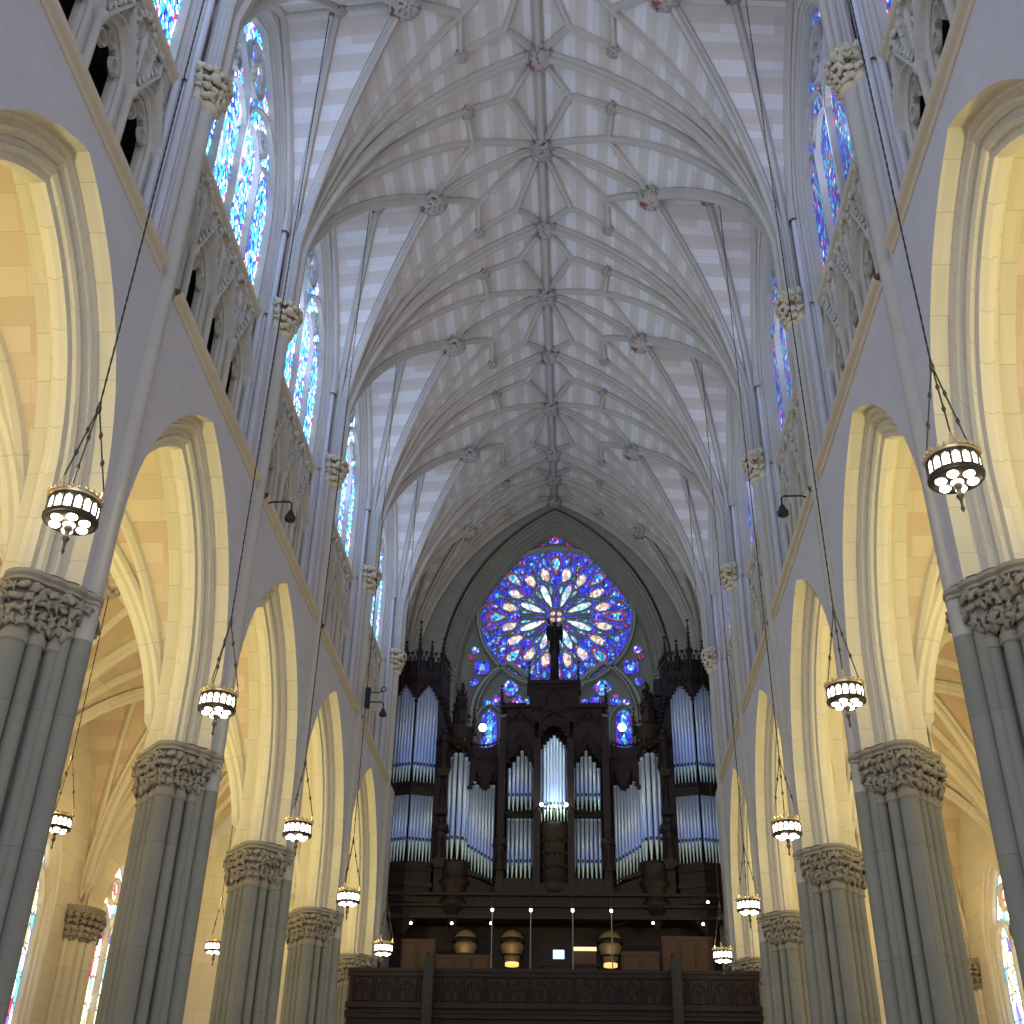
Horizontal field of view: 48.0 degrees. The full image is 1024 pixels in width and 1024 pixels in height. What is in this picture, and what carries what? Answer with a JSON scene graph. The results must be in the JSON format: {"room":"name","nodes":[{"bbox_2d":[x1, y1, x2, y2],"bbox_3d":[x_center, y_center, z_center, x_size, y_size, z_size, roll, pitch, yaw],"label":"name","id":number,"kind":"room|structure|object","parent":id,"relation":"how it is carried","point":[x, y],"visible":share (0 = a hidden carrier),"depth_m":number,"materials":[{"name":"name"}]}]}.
{"room":"church","nodes":[
{"label":"church","id":0,"kind":"room"},
{"bbox_2d":[12,722,132,1023],"bbox_3d":[-13.973,6.559,23.495,1.498,16.200,42.964,-1,-32,3],"label":"wall","id":1,"kind":"structure","parent":0,"point":[66,933],"depth_m":34.64,"materials":[{"name":"beige stone"}]},
{"bbox_2d":[5,858,45,1023],"bbox_3d":[-14.045,12.552,31.588,0.200,9.497,3.219,-1,-32,3],"label":"window","id":2,"kind":"structure","parent":1,"relation":"in","point":[39,898],"depth_m":33.48,"materials":[{"name":"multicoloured glass"}]},
{"bbox_2d":[80,869,121,1023],"bbox_3d":[-13.693,16.228,37.535,0.200,9.497,3.219,-1,-32,3],"label":"window","id":3,"kind":"structure","parent":1,"relation":"in","point":[89,1012],"depth_m":38.30,"materials":[{"name":"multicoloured glass"}]},
{"bbox_2d":[0,164,302,911],"bbox_3d":[-10.530,4.235,28.272,7.322,6.176,35.363,-1,-32,3],"label":"ceiling","id":4,"kind":"structure","parent":0,"point":[18,331],"depth_m":24.58,"materials":[{"name":"beige stone"}]},
{"bbox_2d":[50,596,108,848],"bbox_3d":[-10.415,4.832,27.906,0.697,6.700,0.700,-1,-32,3],"label":"chandelier","id":5,"kind":"object","parent":4,"relation":"hanging from","point":[62,826],"visible":0.77,"depth_m":26.44,"materials":[{"name":"brown metal"}]},
{"bbox_2d":[204,825,232,965],"bbox_3d":[-9.861,12.186,39.807,0.697,6.700,0.700,-1,-32,3],"label":"chandelier","id":6,"kind":"object","parent":4,"relation":"hanging from","point":[212,946],"visible":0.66,"depth_m":38.19,"materials":[{"name":"brown metal"}]},
{"bbox_2d":[0,0,394,966],"bbox_3d":[-6.723,-0.984,29.400,2.150,23.500,46.960,-1,-32,3],"label":"wall","id":7,"kind":"structure","parent":0,"point":[90,89],"depth_m":23.77,"materials":[{"name":"grey"}]},
{"bbox_2d":[153,0,192,64],"bbox_3d":[-6.919,-13.296,22.426,0.180,7.123,5.760,-1,-32,3],"label":"window","id":8,"kind":"structure","parent":7,"relation":"in","point":[173,15],"depth_m":23.37,"materials":[{"name":"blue glass"}]},
{"bbox_2d":[206,17,275,302],"bbox_3d":[-6.567,-9.620,28.372,0.180,7.123,5.760,-1,-32,3],"label":"window","id":9,"kind":"structure","parent":7,"relation":"in","point":[241,147],"depth_m":28.91,"materials":[{"name":"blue glass"}]},
{"bbox_2d":[283,240,324,456],"bbox_3d":[-6.215,-5.943,34.319,0.180,7.123,5.760,-1,-32,3],"label":"window","id":10,"kind":"structure","parent":7,"relation":"in","point":[303,373],"depth_m":35.24,"materials":[{"name":"blue glass"}]},
{"bbox_2d":[334,399,360,568],"bbox_3d":[-5.863,-2.267,40.265,0.180,7.123,5.760,-1,-32,3],"label":"window","id":11,"kind":"structure","parent":7,"relation":"in","point":[347,502],"depth_m":41.47,"materials":[{"name":"blue glass"}]},
{"bbox_2d":[370,516,386,651],"bbox_3d":[-5.511,1.409,46.212,0.180,7.123,5.760,-1,-32,3],"label":"window","id":12,"kind":"structure","parent":7,"relation":"in","point":[379,604],"depth_m":47.72,"materials":[{"name":"blue glass"}]},
{"bbox_2d":[344,924,763,1023],"bbox_3d":[1.509,16.993,41.777,14.100,5.800,5.420,-1,-32,3],"label":"gallery","id":13,"kind":"object","parent":7,"relation":"attached to","point":[498,994],"visible":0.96,"depth_m":39.22,"materials":[{"name":"brown wood"}]},
{"bbox_2d":[400,939,436,967],"bbox_3d":[-3.530,17.390,42.718,1.310,2.830,0.550,-1,-32,3],"label":"tall cabinet","id":14,"kind":"object","parent":13,"relation":"on","point":[413,951],"visible":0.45,"depth_m":43.02,"materials":[{"name":"brown wood"}]},
{"bbox_2d":[421,951,434,1023],"bbox_3d":[-2.861,16.550,38.943,0.340,3.220,0.300,-1,-32,3],"label":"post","id":15,"kind":"object","parent":13,"relation":"attached to","point":[429,961],"visible":1,"depth_m":39.01,"materials":[{"name":"black metal"}]},
{"bbox_2d":[435,954,489,967],"bbox_3d":[-1.861,17.514,42.337,2.040,2.280,0.200,-1,-32,3],"label":"wall","id":16,"kind":"structure","parent":13,"relation":"on","point":[442,960],"depth_m":42.75,"materials":[{"name":"brown wood"}]},
{"bbox_2d":[452,929,478,954],"bbox_3d":[-1.799,16.748,44.255,1.040,1.340,1.014,-1,-32,3],"label":"lantern","id":17,"kind":"object","parent":13,"relation":"on","point":[465,942],"visible":0.7,"depth_m":44.00,"materials":[{"name":"brown paint"}]},
{"bbox_2d":[490,894,493,967],"bbox_3d":[-0.740,15.744,41.164,0.333,4.100,0.333,-13,-34,22],"label":"lamp pole","id":18,"kind":"object","parent":13,"relation":"on","point":[492,902],"visible":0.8,"depth_m":41.62,"materials":[{"name":"grey metal"}]},
{"bbox_2d":[529,895,532,968],"bbox_3d":[0.658,15.729,41.090,0.333,4.100,0.333,-13,-34,22],"label":"lamp pole","id":19,"kind":"object","parent":13,"relation":"on","point":[530,903],"visible":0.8,"depth_m":41.72,"materials":[{"name":"grey metal"}]},
{"bbox_2d":[387,618,723,935],"bbox_3d":[1.726,10.490,47.350,14.200,13.327,1.760,-1,-32,3],"label":"pipe organ","id":20,"kind":"object","parent":13,"relation":"on","point":[636,829],"visible":0.93,"depth_m":46.22,"materials":[{"name":"brown wood"}]},
{"bbox_2d":[479,724,486,735],"bbox_3d":[-1.229,9.174,48.503,0.340,0.470,0.443,-1,-32,3],"label":"spotlight","id":21,"kind":"object","parent":20,"relation":"on","point":[482,727],"visible":1,"depth_m":48.39,"materials":[{"name":"white"}]},
{"bbox_2d":[499,929,525,966],"bbox_3d":[0.008,16.728,44.161,1.040,1.340,1.014,-1,-32,3],"label":"lantern","id":22,"kind":"object","parent":20,"relation":"hanging from","point":[512,942],"visible":1,"depth_m":43.86,"materials":[{"name":"brown paint"}]},
{"bbox_2d":[596,930,623,967],"bbox_3d":[3.753,16.686,43.964,1.040,1.340,1.014,-1,-32,3],"label":"lantern","id":23,"kind":"object","parent":20,"relation":"hanging from","point":[605,944],"visible":0.92,"depth_m":43.67,"materials":[{"name":"brown paint"}]},
{"bbox_2d":[618,724,625,735],"bbox_3d":[4.612,9.110,48.197,0.340,0.470,0.443,-1,-32,3],"label":"spotlight","id":24,"kind":"object","parent":20,"relation":"on","point":[621,727],"visible":1,"depth_m":48.09,"materials":[{"name":"white"}]},
{"bbox_2d":[653,679,661,722],"bbox_3d":[6.343,8.121,48.754,0.920,2.000,0.600,-1,-32,3],"label":"stack","id":25,"kind":"object","parent":20,"relation":"on","point":[656,682],"visible":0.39,"depth_m":48.70,"materials":[{"name":"black wood"}]},
{"bbox_2d":[541,947,598,969],"bbox_3d":[2.095,16.993,41.489,2.100,2.420,0.950,-1,-32,3],"label":"organ console","id":26,"kind":"object","parent":13,"relation":"on","point":[584,957],"visible":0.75,"depth_m":41.63,"materials":[{"name":"brown wood"}]},
{"bbox_2d":[574,947,595,950],"bbox_3d":[2.659,15.953,41.975,0.840,0.120,0.140,-1,-32,3],"label":"desk lamp","id":27,"kind":"object","parent":26,"relation":"attached to","point":[575,948],"depth_m":41.91,"materials":[{"name":"white"}]},
{"bbox_2d":[571,894,574,968],"bbox_3d":[2.175,15.712,41.011,0.333,4.100,0.333,-13,-34,22],"label":"lamp pole","id":28,"kind":"object","parent":13,"relation":"on","point":[572,902],"visible":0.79,"depth_m":41.34,"materials":[{"name":"grey metal"}]},
{"bbox_2d":[609,895,612,969],"bbox_3d":[3.574,15.697,40.938,0.333,4.100,0.333,-13,-34,22],"label":"lamp pole","id":29,"kind":"object","parent":13,"relation":"on","point":[610,903],"visible":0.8,"depth_m":41.50,"materials":[{"name":"grey metal"}]},
{"bbox_2d":[621,951,659,969],"bbox_3d":[4.726,17.325,41.947,1.440,2.430,0.200,-1,-32,3],"label":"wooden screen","id":30,"kind":"structure","parent":13,"relation":"on","point":[630,960],"depth_m":42.35,"materials":[{"name":"brown wood"}]},
{"bbox_2d":[670,953,683,1023],"bbox_3d":[5.547,16.457,38.502,0.340,3.220,0.300,-1,-32,3],"label":"post","id":31,"kind":"object","parent":13,"relation":"attached to","point":[675,964],"visible":1,"depth_m":38.59,"materials":[{"name":"black metal"}]},
{"bbox_2d":[661,936,714,970],"bbox_3d":[6.478,17.072,41.999,1.940,2.980,0.200,-1,-32,3],"label":"wooden screen","id":32,"kind":"object","parent":13,"relation":"on","point":[694,952],"visible":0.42,"depth_m":42.44,"materials":[{"name":"brown wood"}]},
{"bbox_2d":[182,813,290,1023],"bbox_3d":[-9.713,17.500,41.081,6.850,16.200,0.001,-1,-32,3],"label":"wall","id":33,"kind":"structure","parent":0,"point":[200,990],"depth_m":42.36,"materials":[{"name":"beige stone"}]},
{"bbox_2d":[222,0,834,300],"bbox_3d":[0.520,-11.514,28.894,13.600,10.252,7.549,-1,-32,3],"label":"ceiling","id":34,"kind":"structure","parent":0,"point":[382,59],"depth_m":31.05,"materials":[{"name":"stone"}]},
{"bbox_2d":[197,12,329,735],"bbox_3d":[-5.009,-4.841,25.326,0.697,20.528,0.700,-1,-32,3],"label":"chandelier","id":35,"kind":"object","parent":34,"relation":"hanging from","point":[215,708],"visible":1,"depth_m":20.24,"materials":[{"name":"brown metal"}]},
{"bbox_2d":[745,0,866,728],"bbox_3d":[5.908,-5.072,24.822,0.697,20.528,0.700,-1,-32,3],"label":"chandelier","id":36,"kind":"object","parent":34,"relation":"hanging from","point":[838,697],"visible":1,"depth_m":19.74,"materials":[{"name":"brown metal"}]},
{"bbox_2d":[204,0,854,69],"bbox_3d":[0.168,-15.190,22.947,13.600,10.252,7.549,-1,-32,3],"label":"ceiling","id":37,"kind":"structure","parent":0,"point":[224,11],"depth_m":23.89,"materials":[{"name":"stone"}]},
{"bbox_2d":[41,0,204,554],"bbox_3d":[-5.218,-8.213,19.182,0.697,20.528,0.700,-1,-32,3],"label":"chandelier","id":38,"kind":"object","parent":37,"relation":"hanging from","point":[65,518],"visible":1,"depth_m":14.01,"materials":[{"name":"brown metal"}]},
{"bbox_2d":[850,0,985,511],"bbox_3d":[5.485,-8.722,18.864,0.697,20.528,0.700,-1,-32,3],"label":"chandelier","id":39,"kind":"object","parent":37,"relation":"hanging from","point":[967,472],"visible":1,"depth_m":13.69,"materials":[{"name":"brown metal"}]},
{"bbox_2d":[294,43,783,456],"bbox_3d":[0.872,-7.838,34.840,13.600,10.252,7.549,-1,-32,3],"label":"ceiling","id":40,"kind":"structure","parent":0,"point":[519,140],"depth_m":36.37,"materials":[{"name":"stone"}]},
{"bbox_2d":[282,212,369,856],"bbox_3d":[-4.690,-0.994,31.169,0.697,20.528,0.700,-1,-32,3],"label":"chandelier","id":41,"kind":"object","parent":40,"relation":"hanging from","point":[301,832],"visible":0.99,"depth_m":26.12,"materials":[{"name":"brown metal"}]},
{"bbox_2d":[719,205,802,855],"bbox_3d":[6.285,-1.166,30.625,0.697,20.528,0.700,-1,-32,3],"label":"chandelier","id":42,"kind":"object","parent":40,"relation":"hanging from","point":[782,831],"visible":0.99,"depth_m":25.62,"materials":[{"name":"brown metal"}]},
{"bbox_2d":[341,217,748,566],"bbox_3d":[1.224,-4.161,40.787,13.600,10.252,7.549,-1,-32,3],"label":"ceiling","id":43,"kind":"structure","parent":0,"point":[534,288],"depth_m":42.33,"materials":[{"name":"stone"}]},
{"bbox_2d":[336,364,396,919],"bbox_3d":[-4.396,2.564,37.192,0.697,20.528,0.700,-1,-32,3],"label":"chandelier","id":44,"kind":"object","parent":43,"relation":"hanging from","point":[351,899],"visible":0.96,"depth_m":32.33,"materials":[{"name":"brown metal"}]},
{"bbox_2d":[701,362,761,928],"bbox_3d":[6.656,2.570,36.534,0.697,20.528,0.700,-1,-32,3],"label":"chandelier","id":45,"kind":"object","parent":43,"relation":"hanging from","point":[753,907],"visible":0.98,"depth_m":31.76,"materials":[{"name":"brown metal"}]},
{"bbox_2d":[375,347,724,648],"bbox_3d":[1.576,-0.485,46.733,13.600,10.252,7.549,-1,-32,3],"label":"ceiling","id":46,"kind":"structure","parent":0,"point":[540,402],"depth_m":48.29,"materials":[{"name":"stone"}]},
{"bbox_2d":[373,479,417,966],"bbox_3d":[-4.084,6.240,43.141,0.697,20.528,0.700,-1,-32,3],"label":"chandelier","id":47,"kind":"object","parent":46,"relation":"hanging from","point":[381,950],"visible":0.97,"depth_m":38.42,"materials":[{"name":"brown metal"}]},
{"bbox_2d":[687,479,732,974],"bbox_3d":[7.038,6.220,42.495,0.697,20.528,0.700,-1,-32,3],"label":"chandelier","id":48,"kind":"object","parent":46,"relation":"hanging from","point":[726,956],"visible":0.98,"depth_m":37.83,"materials":[{"name":"brown metal"}]},
{"bbox_2d":[401,447,705,660],"bbox_3d":[1.855,2.433,51.449,13.600,10.247,4.726,-1,-32,3],"label":"ceiling","id":49,"kind":"structure","parent":0,"point":[551,478],"depth_m":52.65,"materials":[{"name":"stone"}]},
{"bbox_2d":[415,506,693,756],"bbox_3d":[1.869,12.745,48.594,16.600,32.600,1.364,-1,-32,3],"label":"wall","id":50,"kind":"structure","parent":0,"point":[454,616],"depth_m":54.01,"materials":[{"name":"stone"}]},
{"bbox_2d":[458,537,655,757],"bbox_3d":[1.984,8.821,51.616,8.940,18.455,0.380,-1,-32,3],"label":"window","id":51,"kind":"structure","parent":50,"relation":"in","point":[556,580],"depth_m":53.48,"materials":[{"name":"glass"}]},
{"bbox_2d":[712,0,1023,970],"bbox_3d":[8.006,-1.147,28.628,2.150,23.500,46.960,-1,-32,3],"label":"wall","id":52,"kind":"structure","parent":0,"point":[946,77],"depth_m":22.82,"materials":[{"name":"grey stone"}]},
{"bbox_2d":[719,549,730,645],"bbox_3d":[8.609,1.254,45.472,0.180,7.123,5.760,-1,-32,3],"label":"window","id":53,"kind":"structure","parent":52,"relation":"in","point":[724,594],"depth_m":46.81,"materials":[{"name":"blue glass"}]},
{"bbox_2d":[739,406,757,562],"bbox_3d":[8.257,-2.423,39.526,0.180,7.123,5.760,-1,-32,3],"label":"window","id":54,"kind":"structure","parent":52,"relation":"in","point":[744,484],"depth_m":41.07,"materials":[{"name":"blue glass"}]},
{"bbox_2d":[765,239,795,449],"bbox_3d":[7.905,-6.099,33.579,0.180,7.123,5.760,-1,-32,3],"label":"window","id":55,"kind":"structure","parent":52,"relation":"in","point":[780,366],"depth_m":34.85,"materials":[{"name":"blue glass"}]},
{"bbox_2d":[801,3,853,288],"bbox_3d":[7.553,-9.775,27.633,0.180,7.123,5.760,-1,-32,3],"label":"window","id":56,"kind":"structure","parent":52,"relation":"in","point":[827,148],"depth_m":28.53,"materials":[{"name":"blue glass"}]},
{"bbox_2d":[872,0,891,39],"bbox_3d":[7.201,-13.451,21.686,0.180,7.123,5.760,-1,-32,3],"label":"window","id":57,"kind":"structure","parent":52,"relation":"in","point":[881,7],"depth_m":22.64,"materials":[{"name":"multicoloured glass"}]},
{"bbox_2d":[858,829,885,1023],"bbox_3d":[12.605,17.254,39.911,6.850,16.200,0.001,-1,-32,3],"label":"wall","id":58,"kind":"structure","parent":0,"point":[867,904],"depth_m":40.83,"materials":[{"name":"beige stone"}]},
{"bbox_2d":[842,210,1023,957],"bbox_3d":[11.788,3.989,27.103,7.322,6.176,35.363,-1,-32,3],"label":"ceiling","id":59,"kind":"structure","parent":0,"point":[927,607],"depth_m":28.85,"materials":[{"name":"beige stone"}]},
{"bbox_2d":[959,808,1014,1023],"bbox_3d":[14.763,6.243,21.990,1.497,16.200,42.964,0,-32,3],"label":"wall","id":60,"kind":"structure","parent":0,"point":[979,868],"depth_m":38.98,"materials":[{"name":"beige stone"}]},
{"bbox_2d":[995,875,1023,1023],"bbox_3d":[16.164,15.899,35.971,0.200,9.497,3.219,-1,-32,3],"label":"window","id":61,"kind":"structure","parent":60,"relation":"in","point":[1004,943],"depth_m":37.79,"materials":[{"name":"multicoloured glass"}]},
{"label":"floor","id":62,"kind":"structure","parent":0,"visible":0},
{"bbox_2d":[0,58,233,1023],"bbox_3d":[-7.043,0.268,18.168,1.996,21.565,2.127,23,-38,-31],"label":"column","id":63,"kind":"structure","parent":62,"relation":"on","point":[50,624],"depth_m":16.44,"materials":[{"name":"grey stone"}]},
{"bbox_2d":[94,295,302,1023],"bbox_3d":[-6.691,3.944,24.114,1.996,21.565,2.127,23,-38,-31],"label":"column","id":64,"kind":"structure","parent":62,"relation":"on","point":[175,788],"depth_m":21.98,"materials":[{"name":"grey stone"}]},
{"bbox_2d":[268,501,295,522],"bbox_3d":[-5.261,-0.021,26.245,0.700,0.542,0.247,-1,-32,3],"label":"lamp","id":65,"kind":"object","parent":64,"relation":"attached to","point":[289,517],"visible":1,"depth_m":26.13,"materials":[{"name":"black metal"}]},
{"bbox_2d":[209,452,349,1023],"bbox_3d":[-6.338,7.620,30.061,1.996,21.565,2.127,23,-38,-31],"label":"column","id":66,"kind":"structure","parent":62,"relation":"on","point":[258,881],"depth_m":28.22,"materials":[{"name":"grey stone"}]},
{"bbox_2d":[279,564,381,1023],"bbox_3d":[-5.986,11.296,36.007,1.996,21.565,2.127,23,-38,-31],"label":"column","id":67,"kind":"structure","parent":62,"relation":"on","point":[313,934],"depth_m":34.40,"materials":[{"name":"grey stone"}]},
{"bbox_2d":[364,687,386,716],"bbox_3d":[-4.571,6.382,38.726,0.770,1.075,0.247,-1,-32,3],"label":"lamp","id":68,"kind":"object","parent":67,"relation":"attached to","point":[382,713],"visible":1,"depth_m":38.70,"materials":[{"name":"black metal"}]},
{"bbox_2d":[333,647,406,1023],"bbox_3d":[-5.634,14.973,41.954,1.996,21.565,2.127,23,-38,-31],"label":"column","id":69,"kind":"structure","parent":62,"relation":"on","point":[346,960],"depth_m":43.02,"materials":[{"name":"grey stone"}]},
{"bbox_2d":[701,646,765,1023],"bbox_3d":[8.585,14.816,41.209,1.996,21.565,2.127,23,-38,-31],"label":"column","id":70,"kind":"structure","parent":62,"relation":"on","point":[708,655],"depth_m":43.35,"materials":[{"name":"grey stone"}]},
{"bbox_2d":[717,561,811,1023],"bbox_3d":[8.233,11.140,35.262,1.996,21.565,2.127,23,-38,-31],"label":"column","id":71,"kind":"structure","parent":62,"relation":"on","point":[783,967],"depth_m":33.70,"materials":[{"name":"grey stone"}]},
{"bbox_2d":[741,447,881,1023],"bbox_3d":[7.881,7.464,29.316,1.996,21.565,2.127,23,-38,-31],"label":"column","id":72,"kind":"structure","parent":62,"relation":"on","point":[830,877],"depth_m":27.51,"materials":[{"name":"grey stone"}]},
{"bbox_2d":[774,285,979,1023],"bbox_3d":[7.529,3.787,23.369,1.996,21.565,2.127,23,-38,-31],"label":"column","id":73,"kind":"structure","parent":62,"relation":"on","point":[924,970],"depth_m":21.24,"materials":[{"name":"grey stone"}]},
{"bbox_2d":[777,495,805,517],"bbox_3d":[6.243,-0.148,25.643,0.700,0.542,0.247,-1,-32,3],"label":"lamp","id":74,"kind":"object","parent":73,"relation":"attached to","point":[782,512],"visible":1,"depth_m":25.55,"materials":[{"name":"black metal"}]},
{"bbox_2d":[823,39,1023,989],"bbox_3d":[7.177,0.111,17.423,1.996,21.565,2.127,23,-38,-31],"label":"column","id":75,"kind":"structure","parent":62,"relation":"on","point":[984,614],"depth_m":15.99,"materials":[{"name":"grey stone"}]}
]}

